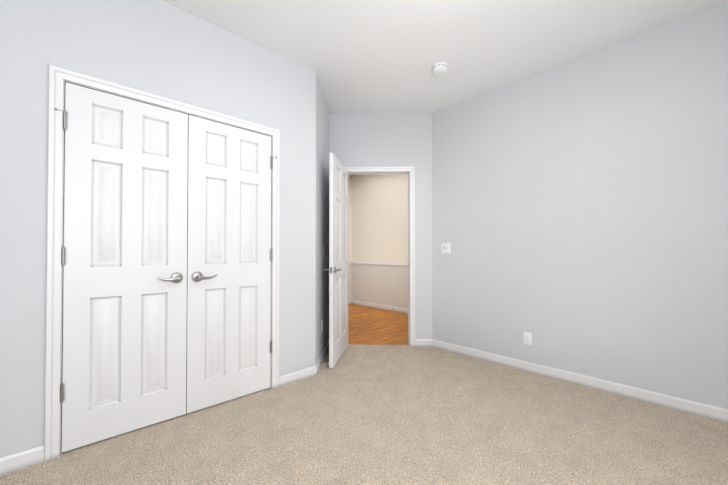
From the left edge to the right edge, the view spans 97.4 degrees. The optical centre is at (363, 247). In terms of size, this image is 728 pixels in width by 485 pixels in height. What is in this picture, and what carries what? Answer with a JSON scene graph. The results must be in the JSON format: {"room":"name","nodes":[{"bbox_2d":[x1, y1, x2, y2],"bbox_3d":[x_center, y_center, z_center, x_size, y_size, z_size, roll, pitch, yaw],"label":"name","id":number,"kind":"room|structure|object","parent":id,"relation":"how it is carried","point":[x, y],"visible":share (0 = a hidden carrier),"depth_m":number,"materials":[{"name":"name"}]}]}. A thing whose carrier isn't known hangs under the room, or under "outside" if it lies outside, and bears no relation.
{"room":"empty bedroom","nodes":[
{"label":"empty bedroom","id":0,"kind":"room"},
{"bbox_2d":[0,0,315,456],"bbox_3d":[-1.472,-0.242,2.001,2.722,2.740,0.120,1,-1,-43],"label":"wall","id":1,"kind":"structure","parent":0,"point":[162,48],"depth_m":1.90,"materials":[{"name":"grey paint"}]},
{"bbox_2d":[55,82,187,451],"bbox_3d":[-1.431,0.099,1.937,0.652,2.036,0.092,1,-1,-43],"label":"closet door","id":2,"kind":"structure","parent":1,"relation":"in","point":[124,255],"depth_m":1.93,"materials":[{"name":"white paint"}]},
{"bbox_2d":[0,365,316,474],"bbox_3d":[-1.380,1.086,1.981,2.608,0.083,0.013,1,-1,-43],"label":"baseboard","id":3,"kind":"structure","parent":1,"relation":"attached to","point":[20,459],"depth_m":1.66,"materials":[{"name":"white paint"}]},
{"bbox_2d":[44,64,279,460],"bbox_3d":[-1.235,0.077,2.208,1.357,2.107,0.138,1,-1,-43],"label":"trim","id":4,"kind":"structure","parent":1,"relation":"attached to","point":[59,77],"depth_m":1.74,"materials":[{"name":"white paint"}]},
{"bbox_2d":[186,115,276,412],"bbox_3d":[-0.953,0.104,2.387,0.652,2.036,0.092,1,-1,-43],"label":"closet door","id":5,"kind":"structure","parent":1,"relation":"in","point":[229,341],"depth_m":2.35,"materials":[{"name":"white paint"}]},
{"bbox_2d":[315,74,328,364],"bbox_3d":[-0.485,-0.227,3.340,0.120,2.740,0.898,0,-1,2],"label":"wall","id":6,"kind":"structure","parent":0,"point":[322,229],"depth_m":3.22,"materials":[{"name":"grey paint"}]},
{"bbox_2d":[316,339,328,372],"bbox_3d":[-0.418,1.101,3.321,0.013,0.083,0.903,0,-1,2],"label":"baseboard return","id":7,"kind":"object","parent":6,"relation":"attached to","point":[322,355],"visible":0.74,"depth_m":3.21,"materials":[{"name":"white paint"}]},
{"bbox_2d":[348,175,351,299],"bbox_3d":[-1.761,-0.203,5.476,4.020,2.740,0.120,1,-1,-43],"label":"wall","id":8,"kind":"structure","parent":0,"point":[349,236],"depth_m":6.77,"materials":[{"name":"paint"}]},
{"bbox_2d":[0,344,727,484],"bbox_3d":[0.172,1.123,1.413,4.093,0.004,4.235,1,-1,-43],"label":"floor carpet","id":9,"kind":"object","parent":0,"point":[358,414],"visible":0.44,"depth_m":1.90,"materials":[{"name":"beige carpet"}]},
{"bbox_2d":[348,304,407,344],"bbox_3d":[-0.189,1.188,2.765,6.020,0.096,7.300,1,-1,-43],"label":"floor","id":10,"kind":"structure","parent":0,"point":[371,326],"depth_m":4.73,"materials":[{"name":"brown wood"}]},
{"bbox_2d":[352,174,407,308],"bbox_3d":[1.281,-0.205,5.261,0.120,2.740,4.600,1,-1,-43],"label":"wall","id":11,"kind":"structure","parent":0,"point":[379,218],"depth_m":6.19,"materials":[{"name":"paint"}]},
{"bbox_2d":[352,300,407,313],"bbox_3d":[1.274,1.122,5.157,0.013,0.083,4.480,1,-1,-43],"label":"baseboard","id":12,"kind":"structure","parent":11,"relation":"attached to","point":[385,307],"depth_m":6.16,"materials":[{"name":"white paint"}]},
{"bbox_2d":[352,262,407,266],"bbox_3d":[1.271,0.304,5.163,0.022,0.064,4.480,1,-1,-43],"label":"trim","id":13,"kind":"structure","parent":11,"relation":"attached to","point":[383,264],"depth_m":6.16,"materials":[{"name":"white paint"}]},
{"bbox_2d":[329,113,431,338],"bbox_3d":[0.221,-0.222,3.828,1.260,2.740,0.120,0,-1,2],"label":"wall","id":14,"kind":"structure","parent":0,"point":[380,139],"depth_m":3.77,"materials":[{"name":"grey paint"}]},
{"bbox_2d":[325,153,347,367],"bbox_3d":[-0.255,0.118,3.387,0.150,2.030,0.776,0,-1,8],"label":"entry door","id":15,"kind":"structure","parent":14,"relation":"in","point":[338,258],"depth_m":3.22,"materials":[{"name":"white paint"}]},
{"bbox_2d":[345,166,414,345],"bbox_3d":[0.154,0.095,3.818,0.890,2.107,0.138,0,-1,2],"label":"door frame","id":16,"kind":"structure","parent":14,"relation":"attached to","point":[409,171],"depth_m":3.75,"materials":[{"name":"white paint"}]},
{"bbox_2d":[415,339,431,345],"bbox_3d":[0.194,1.106,3.747,1.210,0.083,0.013,0,-1,2],"label":"baseboard","id":17,"kind":"structure","parent":14,"relation":"attached to","point":[423,342],"depth_m":3.73,"materials":[{"name":"white paint"}]},
{"bbox_2d":[162,0,727,113],"bbox_3d":[-0.189,-1.663,2.798,6.020,0.120,7.300,1,-1,-43],"label":"ceiling","id":18,"kind":"structure","parent":0,"point":[369,56],"depth_m":2.43,"materials":[{"name":"white paint"}]},
{"bbox_2d":[432,62,447,74],"bbox_3d":[0.674,-1.581,2.828,0.140,0.044,0.140,1,-1,-43],"label":"smoke detector","id":19,"kind":"object","parent":18,"relation":"attached to","point":[439,68],"visible":1,"depth_m":2.80,"materials":[{"name":"white plastic"}]},
{"bbox_2d":[432,1,727,408],"bbox_3d":[2.024,-0.236,2.535,0.120,2.740,3.549,1,-1,-43],"label":"wall","id":20,"kind":"structure","parent":0,"point":[580,214],"depth_m":2.57,"materials":[{"name":"grey paint"}]},
{"bbox_2d":[442,243,450,252],"bbox_3d":[0.921,0.001,3.602,0.020,0.114,0.116,1,-1,-43],"label":"double light switch","id":21,"kind":"object","parent":20,"relation":"attached to","point":[446,247],"visible":1,"depth_m":3.60,"materials":[{"name":"white plastic"}]},
{"bbox_2d":[524,332,531,345],"bbox_3d":[1.519,0.842,2.965,0.009,0.114,0.070,1,-1,-43],"label":"outlet","id":22,"kind":"object","parent":20,"relation":"attached to","point":[527,338],"visible":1,"depth_m":2.96,"materials":[{"name":"white plastic"}]},
{"bbox_2d":[432,339,727,422],"bbox_3d":[1.951,1.092,2.499,0.013,0.083,3.379,1,-1,-43],"label":"baseboard","id":23,"kind":"structure","parent":20,"relation":"attached to","point":[698,408],"depth_m":2.56,"materials":[{"name":"white paint"}]}
]}

